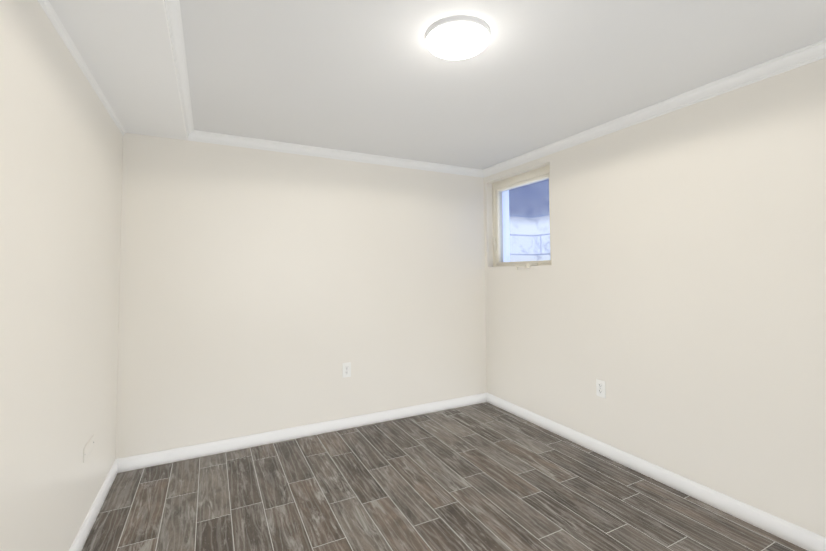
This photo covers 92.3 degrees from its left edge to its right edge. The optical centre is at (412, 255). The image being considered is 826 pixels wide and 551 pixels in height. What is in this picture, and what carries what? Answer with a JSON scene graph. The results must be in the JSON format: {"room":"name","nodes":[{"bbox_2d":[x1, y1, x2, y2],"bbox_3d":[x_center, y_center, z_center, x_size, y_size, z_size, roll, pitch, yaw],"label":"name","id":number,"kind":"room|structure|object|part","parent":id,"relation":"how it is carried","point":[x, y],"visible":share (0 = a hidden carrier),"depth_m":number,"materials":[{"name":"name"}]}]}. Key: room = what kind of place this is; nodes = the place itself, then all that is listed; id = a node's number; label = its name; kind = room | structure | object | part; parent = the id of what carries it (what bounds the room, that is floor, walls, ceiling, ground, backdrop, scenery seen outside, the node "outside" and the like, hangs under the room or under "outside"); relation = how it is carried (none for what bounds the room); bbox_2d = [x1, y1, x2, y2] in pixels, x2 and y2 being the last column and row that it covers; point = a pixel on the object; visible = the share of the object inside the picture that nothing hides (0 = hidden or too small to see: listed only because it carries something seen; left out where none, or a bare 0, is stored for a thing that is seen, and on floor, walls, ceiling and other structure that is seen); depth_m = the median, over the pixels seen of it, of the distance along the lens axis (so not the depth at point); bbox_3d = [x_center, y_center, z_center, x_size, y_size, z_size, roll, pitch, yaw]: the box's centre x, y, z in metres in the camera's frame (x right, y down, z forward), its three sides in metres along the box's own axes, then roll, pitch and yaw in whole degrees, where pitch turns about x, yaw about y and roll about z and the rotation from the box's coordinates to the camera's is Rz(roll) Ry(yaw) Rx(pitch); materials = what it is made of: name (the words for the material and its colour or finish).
{"room":"empty basement room","nodes":[
{"label":"empty basement room","id":0,"kind":"room"},
{"bbox_2d":[0,0,122,550],"bbox_3d":[-0.951,0.157,0.613,0.120,2.200,4.425,1,-3,-27],"label":"wall","id":1,"kind":"structure","parent":0,"point":[61,150],"depth_m":1.44,"materials":[{"name":"beige paint"}]},
{"bbox_2d":[37,0,125,135],"bbox_3d":[-0.897,-0.863,0.687,0.017,0.026,4.185,1,-3,-27],"label":"crown molding","id":2,"kind":"structure","parent":1,"relation":"attached to","point":[49,11],"depth_m":1.64,"materials":[{"name":"white paint"}]},
{"bbox_2d":[83,435,93,462],"bbox_3d":[-1.547,0.918,1.895,0.005,0.068,0.172,1,-3,-27],"label":"electrical outlet plate","id":3,"kind":"object","parent":1,"relation":"attached to","point":[88,447],"visible":0.98,"depth_m":1.89,"materials":[{"name":"beige paint"}]},
{"bbox_2d":[69,458,120,550],"bbox_3d":[-0.884,1.215,0.599,0.013,0.084,4.185,1,-3,-27],"label":"baseboard","id":4,"kind":"structure","parent":1,"relation":"attached to","point":[80,539],"depth_m":1.99,"materials":[{"name":"white paint"}]},
{"bbox_2d":[48,0,186,139],"bbox_3d":[-0.748,-0.906,0.765,0.354,0.065,4.185,1,-3,-27],"label":"ceiling","id":5,"kind":"structure","parent":0,"point":[123,47],"depth_m":1.67,"materials":[{"name":"white paint"}]},
{"bbox_2d":[116,133,486,458],"bbox_3d":[-0.606,0.263,3.204,2.855,2.200,0.120,1,-3,-27],"label":"wall","id":6,"kind":"structure","parent":0,"point":[261,291],"depth_m":2.96,"materials":[{"name":"beige paint"}]},
{"bbox_2d":[121,393,484,471],"bbox_3d":[-0.571,1.317,3.100,2.790,0.084,0.013,1,-3,-27],"label":"baseboard","id":7,"kind":"structure","parent":6,"relation":"attached to","point":[129,463],"depth_m":2.91,"materials":[{"name":"white paint"}]},
{"bbox_2d":[198,131,481,176],"bbox_3d":[-0.424,-0.805,3.254,2.370,0.065,0.043,1,-3,-27],"label":"crown molding","id":8,"kind":"structure","parent":6,"relation":"attached to","point":[203,136],"depth_m":3.13,"materials":[{"name":"white paint"}]},
{"bbox_2d":[342,362,350,377],"bbox_3d":[-0.524,0.904,3.145,0.070,0.114,0.008,1,-3,-27],"label":"electrical outlet","id":9,"kind":"object","parent":6,"relation":"attached to","point":[346,369],"visible":1,"depth_m":3.14,"materials":[{"name":"white plastic"}]},
{"bbox_2d":[82,402,806,550],"bbox_3d":[0.449,1.326,1.276,3.245,0.100,4.425,1,-3,-27],"label":"floor","id":10,"kind":"structure","parent":0,"point":[486,476],"depth_m":2.14,"materials":[{"name":"tile"}]},
{"bbox_2d":[179,0,825,169],"bbox_3d":[0.432,-0.982,1.372,3.245,0.120,4.425,1,-3,-27],"label":"ceiling","id":11,"kind":"structure","parent":0,"point":[375,77],"depth_m":1.88,"materials":[{"name":"white paint"}]},
{"bbox_2d":[162,0,197,141],"bbox_3d":[-0.571,-0.904,0.855,0.043,0.065,4.185,1,-3,-27],"label":"crown molding","id":12,"kind":"structure","parent":11,"relation":"attached to","point":[172,10],"depth_m":1.76,"materials":[{"name":"white paint"}]},
{"bbox_2d":[425,15,490,59],"bbox_3d":[0.184,-0.881,1.642,0.274,0.056,0.274,1,-3,-27],"label":"flush-mount ceiling light","id":13,"kind":"object","parent":11,"relation":"attached to","point":[457,37],"visible":1,"depth_m":1.58,"materials":[{"name":"white plastic"}]},
{"bbox_2d":[484,58,825,536],"bbox_3d":[1.765,0.195,2.000,0.270,2.200,4.425,1,-3,-27],"label":"wall","id":14,"kind":"structure","parent":0,"point":[673,296],"depth_m":2.16,"materials":[{"name":"beige paint"}]},
{"bbox_2d":[492,165,551,269],"bbox_3d":[0.989,-0.297,3.486,0.312,0.842,0.795,1,-3,-27],"label":"window","id":15,"kind":"structure","parent":14,"relation":"in","point":[506,228],"depth_m":3.66,"materials":[{"name":"white paint"}]},
{"bbox_3d":[0.860,-0.030,3.509,0.109,0.312,0.554,1,-3,-27],"label":"crank handle","id":16,"kind":"part","parent":15,"relation":"part of","materials":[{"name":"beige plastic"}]},
{"bbox_3d":[0.972,-0.287,3.477,0.006,0.678,0.643,1,-3,-27],"label":"glass pane","id":17,"kind":"part","parent":15,"relation":"part of","materials":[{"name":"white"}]},
{"bbox_2d":[509,179,550,261],"bbox_3d":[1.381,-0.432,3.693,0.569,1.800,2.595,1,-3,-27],"label":"window pane","id":18,"kind":"object","parent":14,"relation":"attached to","point":[524,196],"depth_m":4.11,"materials":[{"name":"clear glass"}]},
{"bbox_2d":[596,379,605,397],"bbox_3d":[1.260,0.890,2.664,0.008,0.114,0.070,1,-3,-27],"label":"electrical outlet","id":19,"kind":"object","parent":14,"relation":"attached to","point":[600,389],"visible":1,"depth_m":2.66,"materials":[{"name":"white plastic"}]},
{"bbox_2d":[482,39,825,177],"bbox_3d":[1.618,-0.873,1.973,0.043,0.065,4.185,1,-3,-27],"label":"crown molding","id":20,"kind":"structure","parent":14,"relation":"attached to","point":[807,54],"depth_m":2.19,"materials":[{"name":"white paint"}]},
{"bbox_2d":[485,393,825,550],"bbox_3d":[1.647,1.251,1.892,0.013,0.084,4.185,1,-3,-27],"label":"baseboard","id":21,"kind":"structure","parent":14,"relation":"attached to","point":[801,537],"depth_m":2.18,"materials":[{"name":"white paint"}]}
]}

